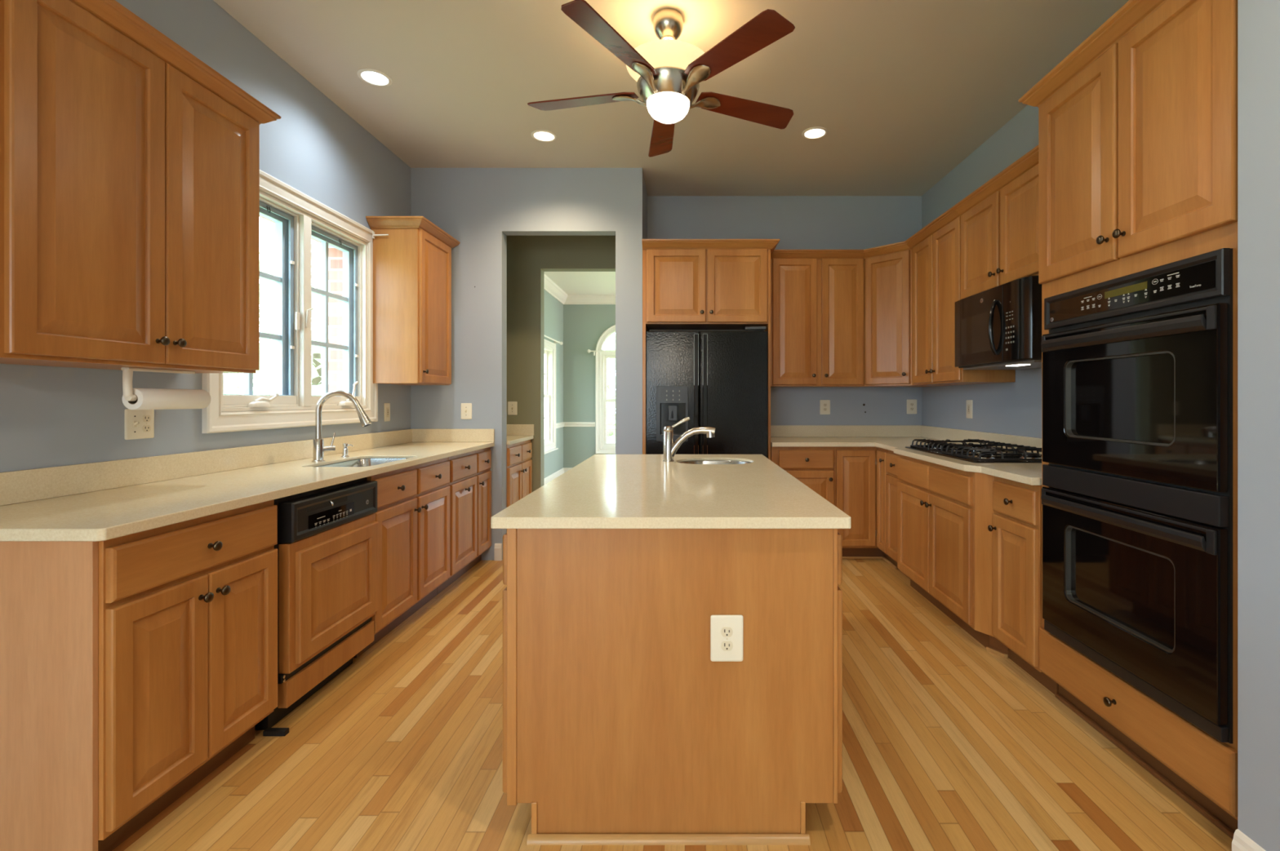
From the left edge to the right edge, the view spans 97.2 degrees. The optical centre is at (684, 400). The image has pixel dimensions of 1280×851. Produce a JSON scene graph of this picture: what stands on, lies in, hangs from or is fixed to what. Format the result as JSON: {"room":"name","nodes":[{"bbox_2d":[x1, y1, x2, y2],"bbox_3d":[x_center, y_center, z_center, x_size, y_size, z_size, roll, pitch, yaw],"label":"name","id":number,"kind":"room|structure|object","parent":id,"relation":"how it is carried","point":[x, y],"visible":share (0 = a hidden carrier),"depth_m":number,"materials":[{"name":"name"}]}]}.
{"room":"kitchen","nodes":[
{"label":"kitchen","id":0,"kind":"room"},
{"bbox_2d":[0,0,410,472],"bbox_3d":[-2.185,-0.278,0.575,0.130,3.035,7.550,0,0,0],"label":"wall","id":1,"kind":"structure","parent":0,"point":[51,416],"depth_m":2.58,"materials":[{"name":"blue paint"}]},
{"bbox_2d":[124,408,154,439],"bbox_3d":[-2.109,0.093,2.185,0.021,0.117,0.116,0,0,0],"label":"outlet","id":2,"kind":"object","parent":1,"relation":"attached to","point":[138,424],"visible":0.98,"depth_m":2.18,"materials":[{"name":"beige plastic"}]},
{"bbox_2d":[142,425,151,432],"bbox_3d":[-2.113,0.113,2.208,0.002,0.027,0.033,0,0,0],"label":"socket","id":3,"kind":"object","parent":2,"relation":"attached to","point":[145,428],"depth_m":2.21,"materials":[{"name":"beige plastic"}]},
{"bbox_2d":[142,415,151,422],"bbox_3d":[-2.113,0.073,2.208,0.002,0.027,0.033,0,0,0],"label":"socket","id":4,"kind":"object","parent":2,"relation":"attached to","point":[145,418],"depth_m":2.21,"materials":[{"name":"beige plastic"}]},
{"bbox_2d":[0,0,281,373],"bbox_3d":[-1.927,-0.665,1.917,0.379,1.107,1.009,0,0,0],"label":"upper cabinet","id":5,"kind":"object","parent":1,"relation":"attached to","point":[130,165],"visible":0.99,"depth_m":1.77,"materials":[{"name":"brown wood"}]},
{"bbox_2d":[120,367,195,401],"bbox_3d":[-1.920,-0.053,2.057,0.028,0.116,0.266,0,0,0],"label":"paper towel holder","id":6,"kind":"object","parent":5,"relation":"attached to","point":[127,372],"visible":1,"depth_m":1.94,"materials":[{"name":"beige plastic"}]},
{"bbox_2d":[122,388,210,409],"bbox_3d":[-1.920,-0.003,2.095,0.076,0.076,0.280,0,0,0],"label":"paper towel roll","id":7,"kind":"object","parent":6,"relation":"hanging from","point":[147,398],"visible":0.94,"depth_m":2.06,"materials":[{"name":"white paper"}]},
{"bbox_2d":[0,429,494,506],"bbox_3d":[-1.795,0.275,2.889,0.646,0.102,2.918,0,0,0],"label":"backsplash","id":8,"kind":"structure","parent":1,"relation":"attached to","point":[36,484],"depth_m":2.33,"materials":[{"name":"beige stone"}]},
{"bbox_2d":[201,169,377,433],"bbox_3d":[-2.165,-0.495,3.152,0.159,1.284,1.369,0,0,0],"label":"window","id":9,"kind":"structure","parent":1,"relation":"in","point":[291,209],"depth_m":3.12,"materials":[{"name":"white paint"}]},
{"bbox_2d":[372,231,388,239],"bbox_3d":[-2.042,-1.105,3.775,0.101,0.040,0.020,0,0,0],"label":"curtain bracket","id":10,"kind":"object","parent":9,"relation":"attached to","point":[374,235],"visible":1,"depth_m":3.77,"materials":[{"name":"white metal"}]},
{"bbox_2d":[384,403,390,422],"bbox_3d":[-2.116,0.088,4.000,0.008,0.130,0.074,0,0,0],"label":"outlet","id":11,"kind":"object","parent":1,"relation":"attached to","point":[387,406],"visible":1,"depth_m":3.99,"materials":[{"name":"beige plastic"}]},
{"bbox_2d":[365,216,460,385],"bbox_3d":[-1.927,-0.665,4.045,0.379,1.107,0.634,0,0,0],"label":"upper cabinet","id":12,"kind":"object","parent":1,"relation":"attached to","point":[412,264],"visible":1,"depth_m":3.79,"materials":[{"name":"brown wood"}]},
{"bbox_2d":[259,215,342,392],"bbox_3d":[-2.316,-0.210,1.525,0.129,3.700,6.050,0,0,0],"label":"brick wall","id":13,"kind":"structure","parent":0,"point":[335,255],"depth_m":3.71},
{"bbox_2d":[410,168,643,560],"bbox_3d":[-1.225,-0.278,4.407,1.790,3.035,0.115,0,0,0],"label":"wall","id":14,"kind":"structure","parent":0,"point":[479,208],"depth_m":4.35,"materials":[{"name":"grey paint"}]},
{"bbox_2d":[461,403,471,419],"bbox_3d":[-1.690,0.088,4.339,0.084,0.125,0.021,0,0,0],"label":"light switch","id":15,"kind":"object","parent":14,"relation":"attached to","point":[466,408],"visible":1,"depth_m":4.34,"materials":[{"name":"beige plastic"}]},
{"bbox_2d":[493,543,502,560],"bbox_3d":[-1.443,1.175,4.342,0.054,0.130,0.016,0,0,0],"label":"baseboard","id":16,"kind":"structure","parent":14,"relation":"attached to","point":[498,547],"depth_m":4.33,"materials":[{"name":"white paint"}]},
{"bbox_2d":[544,290,563,478],"bbox_3d":[-2.055,-0.260,7.245,0.130,3.000,3.909,0,0,0],"label":"wall","id":17,"kind":"structure","parent":0,"point":[553,308],"depth_m":8.76,"materials":[{"name":"green paint"}]},
{"bbox_2d":[544,339,558,454],"bbox_3d":[-2.022,-0.050,7.960,0.175,1.604,1.260,0,0,0],"label":"window","id":18,"kind":"structure","parent":17,"relation":"in","point":[549,347],"depth_m":8.44,"materials":[{"name":"white paint"}]},
{"bbox_2d":[544,335,563,345],"bbox_3d":[-1.938,-0.875,8.037,0.102,0.055,1.374,0,0,0],"label":"curtain rod","id":19,"kind":"object","parent":17,"relation":"attached to","point":[554,340],"visible":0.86,"depth_m":8.45,"materials":[{"name":"white paint"}]},
{"bbox_2d":[544,467,572,484],"bbox_3d":[-1.730,1.175,7.250,0.520,0.130,3.900,0,0,0],"label":"baseboard","id":20,"kind":"structure","parent":17,"relation":"attached to","point":[557,473],"depth_m":8.63,"materials":[{"name":"white paint"}]},
{"bbox_2d":[555,422,595,428],"bbox_3d":[-1.730,0.401,8.890,0.520,0.078,0.620,0,0,0],"label":"trim","id":21,"kind":"structure","parent":17,"relation":"attached to","point":[558,425],"depth_m":9.18,"materials":[{"name":"white paint"}]},
{"bbox_2d":[506,235,615,492],"bbox_3d":[-1.060,-0.278,5.230,1.860,3.035,0.120,0,0,0],"label":"wall","id":22,"kind":"structure","parent":0,"point":[528,257],"depth_m":5.17,"materials":[{"name":"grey paint"}]},
{"bbox_2d":[507,401,517,415],"bbox_3d":[-1.585,0.078,5.159,0.086,0.125,0.021,0,0,0],"label":"light switch","id":23,"kind":"object","parent":22,"relation":"attached to","point":[512,406],"visible":1,"depth_m":5.16,"materials":[{"name":"beige plastic"}]},
{"bbox_2d":[506,424,533,435],"bbox_3d":[-1.687,0.275,4.818,0.604,0.102,0.700,0,0,0],"label":"backsplash","id":24,"kind":"structure","parent":22,"relation":"attached to","point":[512,429],"depth_m":5.15,"materials":[{"name":"beige stone"}]},
{"bbox_2d":[544,271,615,294],"bbox_3d":[0.505,-1.760,7.295,5.590,0.120,4.010,0,0,0],"label":"ceiling","id":25,"kind":"structure","parent":0,"point":[571,282],"depth_m":8.10,"materials":[{"name":"white paint"}]},
{"bbox_2d":[563,304,615,467],"bbox_3d":[0.605,-0.260,9.270,5.190,3.000,0.140,0,0,0],"label":"wall","id":26,"kind":"structure","parent":0,"point":[584,325],"depth_m":9.20,"materials":[{"name":"green paint"}]},
{"bbox_2d":[544,274,615,304],"bbox_3d":[0.605,-1.630,7.250,5.190,0.140,3.900,0,0,0],"label":"trim","id":27,"kind":"structure","parent":26,"relation":"attached to","point":[550,286],"depth_m":9.11,"materials":[{"name":"white paint"}]},
{"bbox_2d":[586,349,615,355],"bbox_3d":[-0.995,-0.771,9.127,1.180,0.101,0.088,0,0,0],"label":"curtain rod","id":28,"kind":"object","parent":26,"relation":"attached to","point":[588,351],"visible":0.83,"depth_m":9.11,"materials":[{"name":"white paint"}]},
{"bbox_2d":[595,324,615,453],"bbox_3d":[-0.965,-0.190,9.236,0.994,2.144,0.128,0,0,0],"label":"window","id":29,"kind":"structure","parent":26,"relation":"in","point":[602,446],"depth_m":9.18,"materials":[{"name":"white paint"}]},
{"bbox_2d":[643,175,647,239],"bbox_3d":[-0.388,-0.278,4.708,0.115,3.035,0.484,0,0,0],"label":"wall","id":30,"kind":"structure","parent":0,"point":[645,194],"depth_m":4.68,"materials":[{"name":"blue paint"}]},
{"bbox_2d":[213,0,1128,195],"bbox_3d":[-0.018,-1.855,0.925,4.485,0.120,8.250,0,0,0],"label":"ceiling","id":31,"kind":"structure","parent":0,"point":[903,91],"depth_m":3.16,"materials":[{"name":"paint"}]},
{"bbox_2d":[356,68,392,86],"bbox_3d":[-1.725,-1.791,3.130,0.172,0.006,0.172,0,0,0],"label":"recessed light","id":32,"kind":"object","parent":31,"relation":"in","point":[372,77],"visible":1,"depth_m":3.12,"materials":[{"name":"white paint"}]},
{"bbox_2d":[530,129,556,142],"bbox_3d":[-0.957,-1.791,3.820,0.172,0.006,0.172,0,0,0],"label":"recessed light","id":33,"kind":"object","parent":31,"relation":"in","point":[544,135],"visible":1,"depth_m":3.82,"materials":[{"name":"white paint"}]},
{"bbox_2d":[527,0,795,157],"bbox_3d":[-0.105,-1.554,2.668,1.319,0.480,1.306,0,0,0],"label":"ceiling fan","id":34,"kind":"object","parent":31,"relation":"hanging from","point":[668,71],"visible":1,"depth_m":2.52,"materials":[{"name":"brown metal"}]},
{"bbox_2d":[801,126,827,139],"bbox_3d":[0.872,-1.791,3.780,0.172,0.006,0.172,0,0,0],"label":"recessed light","id":35,"kind":"object","parent":31,"relation":"in","point":[817,132],"visible":1,"depth_m":3.77,"materials":[{"name":"white paint"}]},
{"bbox_2d":[112,559,1232,850],"bbox_3d":[0.515,1.300,3.000,5.770,0.120,12.800,0,0,0],"label":"floor","id":36,"kind":"structure","parent":0,"point":[949,744],"depth_m":1.91,"materials":[{"name":"brown wood"}]},
{"bbox_2d":[0,499,277,850],"bbox_3d":[-1.785,0.799,1.750,0.664,0.882,0.620,0,0,0],"label":"base cabinet","id":37,"kind":"object","parent":36,"relation":"on","point":[134,667],"visible":0.96,"depth_m":1.50,"materials":[{"name":"brown wood"}]},
{"bbox_2d":[0,429,494,541],"bbox_3d":[-1.795,0.291,2.884,0.646,0.134,2.928,0,0,0],"label":"countertop","id":38,"kind":"structure","parent":37,"relation":"on","point":[105,500],"depth_m":2.07,"materials":[{"name":"beige stone"}]},
{"bbox_2d":[311,390,372,462],"bbox_3d":[-1.830,0.137,3.008,0.289,0.377,0.106,0,0,0],"label":"faucet","id":39,"kind":"object","parent":38,"relation":"on","point":[319,449],"visible":1,"depth_m":2.98,"materials":[{"name":"silver metal"}]},
{"bbox_2d":[341,443,353,457],"bbox_3d":[-1.934,0.287,3.220,0.065,0.077,0.042,0,0,0],"label":"soap dispenser","id":40,"kind":"object","parent":38,"relation":"on","point":[345,446],"visible":1,"depth_m":3.21,"materials":[{"name":"silver metal"}]},
{"bbox_2d":[317,457,408,466],"bbox_3d":[-1.716,0.432,3.013,0.369,0.182,0.587,0,0,0],"label":"sink","id":41,"kind":"object","parent":38,"relation":"in","point":[371,461],"visible":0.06,"depth_m":3.28,"materials":[{"name":"silver metal"}]},
{"bbox_2d":[254,477,377,736],"bbox_3d":[-1.784,0.802,2.381,0.642,0.876,0.632,0,0,0],"label":"dishwasher","id":42,"kind":"object","parent":36,"relation":"on","point":[326,546],"visible":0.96,"depth_m":2.29,"materials":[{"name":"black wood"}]},
{"bbox_2d":[353,457,449,658],"bbox_3d":[-1.786,0.799,3.138,0.665,0.882,0.877,0,0,0],"label":"base cabinet","id":43,"kind":"object","parent":36,"relation":"on","point":[412,516],"visible":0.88,"depth_m":3.06,"materials":[{"name":"brown wood"}]},
{"bbox_2d":[437,451,477,594],"bbox_3d":[-1.785,0.799,3.807,0.664,0.882,0.457,0,0,0],"label":"base cabinet","id":44,"kind":"object","parent":36,"relation":"on","point":[463,484],"visible":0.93,"depth_m":3.78,"materials":[{"name":"brown wood"}]},
{"bbox_2d":[465,447,491,573],"bbox_3d":[-1.785,0.799,4.191,0.664,0.882,0.310,0,0,0],"label":"base cabinet","id":45,"kind":"object","parent":36,"relation":"on","point":[483,474],"visible":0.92,"depth_m":4.17,"materials":[{"name":"brown wood"}]},
{"bbox_2d":[506,440,532,507],"bbox_3d":[-1.675,0.799,4.819,0.624,0.882,0.697,0,0,0],"label":"base cabinet","id":46,"kind":"object","parent":36,"relation":"on","point":[519,463],"visible":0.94,"depth_m":4.74,"materials":[{"name":"brown wood"}]},
{"bbox_2d":[506,424,533,444],"bbox_3d":[-1.687,0.291,4.818,0.604,0.134,0.700,0,0,0],"label":"countertop","id":47,"kind":"structure","parent":46,"relation":"on","point":[516,433],"depth_m":5.15,"materials":[{"name":"beige stone"}]},
{"bbox_2d":[502,528,842,845],"bbox_3d":[-0.036,0.799,2.451,1.038,0.882,1.770,0,0,0],"label":"kitchen island","id":48,"kind":"object","parent":36,"relation":"on","point":[621,726],"visible":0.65,"depth_m":1.59,"materials":[{"name":"brown wood"}]},
{"bbox_2d":[490,454,851,528],"bbox_3d":[-0.039,0.342,2.466,1.004,0.032,1.812,0,0,0],"label":"island countertop","id":49,"kind":"structure","parent":48,"relation":"on","point":[602,491],"depth_m":1.85,"materials":[{"name":"beige stone"}]},
{"bbox_2d":[662,417,715,462],"bbox_3d":[0.021,0.208,2.985,0.279,0.235,0.060,0,0,0],"label":"faucet","id":50,"kind":"object","parent":49,"relation":"on","point":[670,448],"visible":1,"depth_m":2.97,"materials":[{"name":"silver metal"}]},
{"bbox_2d":[678,460,750,464],"bbox_3d":[0.160,0.421,3.005,0.442,0.162,0.352,0,0,0],"label":"bar sink","id":51,"kind":"object","parent":49,"relation":"in","point":[692,462],"visible":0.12,"depth_m":3.16,"materials":[{"name":"silver metal"}]},
{"bbox_2d":[710,615,742,662],"bbox_3d":[0.118,0.672,1.583,0.092,0.130,0.008,0,0,0],"label":"outlet","id":52,"kind":"object","parent":48,"relation":"attached to","point":[726,631],"visible":1,"depth_m":1.58,"materials":[{"name":"beige plastic"}]},
{"bbox_2d":[720,627,733,637],"bbox_3d":[0.118,0.652,1.581,0.033,0.027,0.002,0,0,0],"label":"socket","id":53,"kind":"object","parent":52,"relation":"attached to","point":[725,632],"depth_m":1.58,"materials":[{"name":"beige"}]},
{"bbox_2d":[720,641,733,651],"bbox_3d":[0.118,0.692,1.581,0.033,0.027,0.002,0,0,0],"label":"socket","id":54,"kind":"object","parent":52,"relation":"attached to","point":[725,646],"depth_m":1.58,"materials":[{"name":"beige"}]},
{"bbox_2d":[646,326,768,458],"bbox_3d":[0.168,0.340,4.578,0.921,1.800,0.728,0,0,0],"label":"refrigerator","id":55,"kind":"object","parent":36,"relation":"on","point":[717,379],"visible":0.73,"depth_m":4.26,"materials":[{"name":"black metal"}]},
{"bbox_2d":[641,239,780,460],"bbox_3d":[0.198,0.009,4.607,1.049,2.461,0.679,0,0,0],"label":"tall cabinet","id":56,"kind":"object","parent":36,"relation":"on","point":[688,284],"visible":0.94,"depth_m":4.31,"materials":[{"name":"brown wood"}]},
{"bbox_2d":[770,446,834,505],"bbox_3d":[0.906,0.799,4.610,0.485,0.882,0.674,0,0,0],"label":"base cabinet","id":57,"kind":"object","parent":36,"relation":"on","point":[814,467],"visible":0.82,"depth_m":4.30,"materials":[{"name":"brown wood"}]},
{"bbox_2d":[834,447,897,569],"bbox_3d":[1.616,0.799,4.531,0.932,0.882,0.832,0,0,0],"label":"base cabinet","id":58,"kind":"object","parent":36,"relation":"on","point":[860,473],"visible":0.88,"depth_m":4.31,"materials":[{"name":"brown wood"}]},
{"bbox_2d":[770,425,1041,485],"bbox_3d":[1.374,0.291,3.651,1.420,0.134,2.594,0,0,0],"label":"countertop","id":59,"kind":"structure","parent":58,"relation":"on","point":[895,438],"depth_m":4.29,"materials":[{"name":"beige stone"}]},
{"bbox_2d":[905,439,1041,462],"bbox_3d":[1.764,0.294,3.373,0.533,0.063,0.935,0,0,0],"label":"cooktop","id":60,"kind":"object","parent":59,"relation":"in","point":[984,452],"visible":0.91,"depth_m":3.22,"materials":[{"name":"black metal"}]},
{"bbox_2d":[885,450,910,579],"bbox_3d":[1.758,0.799,3.936,0.649,0.882,0.358,0,0,0],"label":"base cabinet","id":61,"kind":"object","parent":36,"relation":"on","point":[891,459],"visible":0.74,"depth_m":3.99,"materials":[{"name":"brown wood"}]},
{"bbox_2d":[897,454,989,648],"bbox_3d":[1.733,0.799,3.271,0.699,0.882,0.972,0,0,0],"label":"base cabinet","id":62,"kind":"object","parent":36,"relation":"on","point":[935,503],"visible":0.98,"depth_m":3.13,"materials":[{"name":"brown wood"}]},
{"bbox_2d":[974,472,1058,694],"bbox_3d":[1.758,0.799,2.568,0.649,0.882,0.432,0,0,0],"label":"base cabinet","id":63,"kind":"object","parent":36,"relation":"on","point":[1008,513],"visible":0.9,"depth_m":2.54,"materials":[{"name":"brown wood"}]},
{"bbox_2d":[1017,0,1237,839],"bbox_3d":[1.755,-0.022,1.956,0.654,2.525,0.911,0,0,0],"label":"tall cabinet","id":64,"kind":"object","parent":36,"relation":"on","point":[1138,123],"visible":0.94,"depth_m":1.80,"materials":[{"name":"brown wood"}]},
{"bbox_2d":[1040,248,1232,743],"bbox_3d":[1.726,0.261,1.910,0.592,1.348,0.762,0,0,0],"label":"double oven","id":65,"kind":"object","parent":64,"relation":"in","point":[1136,498],"visible":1,"depth_m":1.77,"materials":[{"name":"black"}]},
{"bbox_2d":[647,195,921,425],"bbox_3d":[0.877,-0.278,5.000,2.415,3.035,0.100,0,0,0],"label":"wall","id":66,"kind":"structure","parent":0,"point":[799,222],"depth_m":4.95,"materials":[{"name":"blue paint"}]},
{"bbox_2d":[770,249,864,387],"bbox_3d":[1.069,-0.665,4.753,0.812,1.107,0.389,0,0,0],"label":"upper cabinet","id":67,"kind":"object","parent":66,"relation":"attached to","point":[817,296],"visible":0.96,"depth_m":4.60,"materials":[{"name":"brown wood"}]},
{"bbox_2d":[819,400,830,414],"bbox_3d":[1.232,0.064,4.946,0.090,0.128,0.008,0,0,0],"label":"outlet","id":68,"kind":"object","parent":66,"relation":"attached to","point":[824,405],"visible":1,"depth_m":4.94,"materials":[{"name":"beige plastic"}]},
{"bbox_2d":[853,240,951,387],"bbox_3d":[1.757,-0.665,4.622,0.652,1.107,0.651,0,0,0],"label":"upper cabinet","id":69,"kind":"object","parent":66,"relation":"attached to","point":[887,268],"visible":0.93,"depth_m":4.46,"materials":[{"name":"brown wood"}]},
{"bbox_2d":[906,400,916,413],"bbox_3d":[1.995,0.060,4.946,0.090,0.128,0.008,0,0,0],"label":"outlet","id":70,"kind":"object","parent":66,"relation":"attached to","point":[911,404],"visible":1,"depth_m":4.94,"materials":[{"name":"beige plastic"}]},
{"bbox_2d":[921,105,1041,438],"bbox_3d":[2.145,-0.278,3.203,0.120,3.035,3.695,0,0,0],"label":"wall","id":71,"kind":"structure","parent":0,"point":[1015,408],"depth_m":3.87,"materials":[{"name":"blue paint"}]},
{"bbox_2d":[770,425,1041,454],"bbox_3d":[1.374,0.275,3.651,1.420,0.102,2.594,0,0,0],"label":"backsplash","id":72,"kind":"structure","parent":71,"relation":"attached to","point":[776,431],"depth_m":4.93,"materials":[{"name":"beige stone"}]},
{"bbox_2d":[905,207,1015,385],"bbox_3d":[1.885,-0.665,3.942,0.394,1.107,0.794,0,0,0],"label":"upper cabinet","id":73,"kind":"object","parent":71,"relation":"attached to","point":[935,248],"visible":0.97,"depth_m":3.86,"materials":[{"name":"brown wood"}]},
{"bbox_2d":[966,400,972,418],"bbox_3d":[2.080,0.068,4.120,0.008,0.135,0.086,0,0,0],"label":"outlet","id":74,"kind":"object","parent":71,"relation":"attached to","point":[969,402],"visible":1,"depth_m":4.11,"materials":[{"name":"beige plastic"}]},
{"bbox_2d":[952,145,1038,299],"bbox_3d":[1.885,-0.918,3.105,0.394,0.601,0.880,0,0,0],"label":"upper cabinet","id":75,"kind":"object","parent":71,"relation":"attached to","point":[999,220],"visible":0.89,"depth_m":3.07,"materials":[{"name":"brown wood"}]},
{"bbox_2d":[955,275,1041,369],"bbox_3d":[1.851,-0.396,3.118,0.461,0.427,0.745,0,0,0],"label":"microwave","id":76,"kind":"object","parent":75,"relation":"attached to","point":[999,327],"visible":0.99,"depth_m":2.98,"materials":[{"name":"black metal"}]},
{"bbox_2d":[1237,0,1279,850],"bbox_3d":[1.817,-0.278,-0.873,0.775,3.035,4.655,0,0,0],"label":"wall","id":77,"kind":"structure","parent":0,"point":[1258,20],"depth_m":1.41,"materials":[{"name":"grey paint"}]},
{"bbox_2d":[1231,829,1266,850],"bbox_3d":[1.422,1.175,-0.723,0.016,0.130,4.355,0,0,0],"label":"baseboard","id":78,"kind":"structure","parent":77,"relation":"attached to","point":[1241,842],"depth_m":1.43,"materials":[{"name":"white paint"}]},
{"label":"outside","id":79,"kind":"structure","parent":0,"visible":0},
{"bbox_2d":[606,425,614,443],"bbox_3d":[-21.210,1.765,15.000,37.580,0.150,50.000,0,0,0],"label":"ground","id":80,"kind":"structure","parent":79,"point":[610,438],"depth_m":24.07,"materials":[{"name":"white"}]},
{"bbox_2d":[222,385,244,395],"bbox_3d":[-9.599,0.500,10.477,2.561,2.408,2.568,0,0,0],"label":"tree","id":81,"kind":"object","parent":80,"relation":"on","point":[240,390],"visible":0.02,"depth_m":10.92,"materials":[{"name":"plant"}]},
{"bbox_2d":[222,244,321,395],"bbox_3d":[-6.601,-0.511,9.995,3.938,4.417,3.770,0,0,0],"label":"tree","id":82,"kind":"object","parent":80,"relation":"on","point":[267,357],"visible":0.08,"depth_m":9.12,"materials":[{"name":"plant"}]},
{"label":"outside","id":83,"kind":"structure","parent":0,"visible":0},
{"bbox_3d":[18.790,1.765,24.750,42.420,0.150,30.500,0,0,0],"label":"ground","id":84,"kind":"structure","parent":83,"visible":0},
{"bbox_2d":[603,333,615,443],"bbox_3d":[-1.689,-0.082,14.969,3.302,3.562,3.254,0,0,0],"label":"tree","id":85,"kind":"object","parent":84,"relation":"on","point":[611,344],"visible":0.05,"depth_m":14.40,"materials":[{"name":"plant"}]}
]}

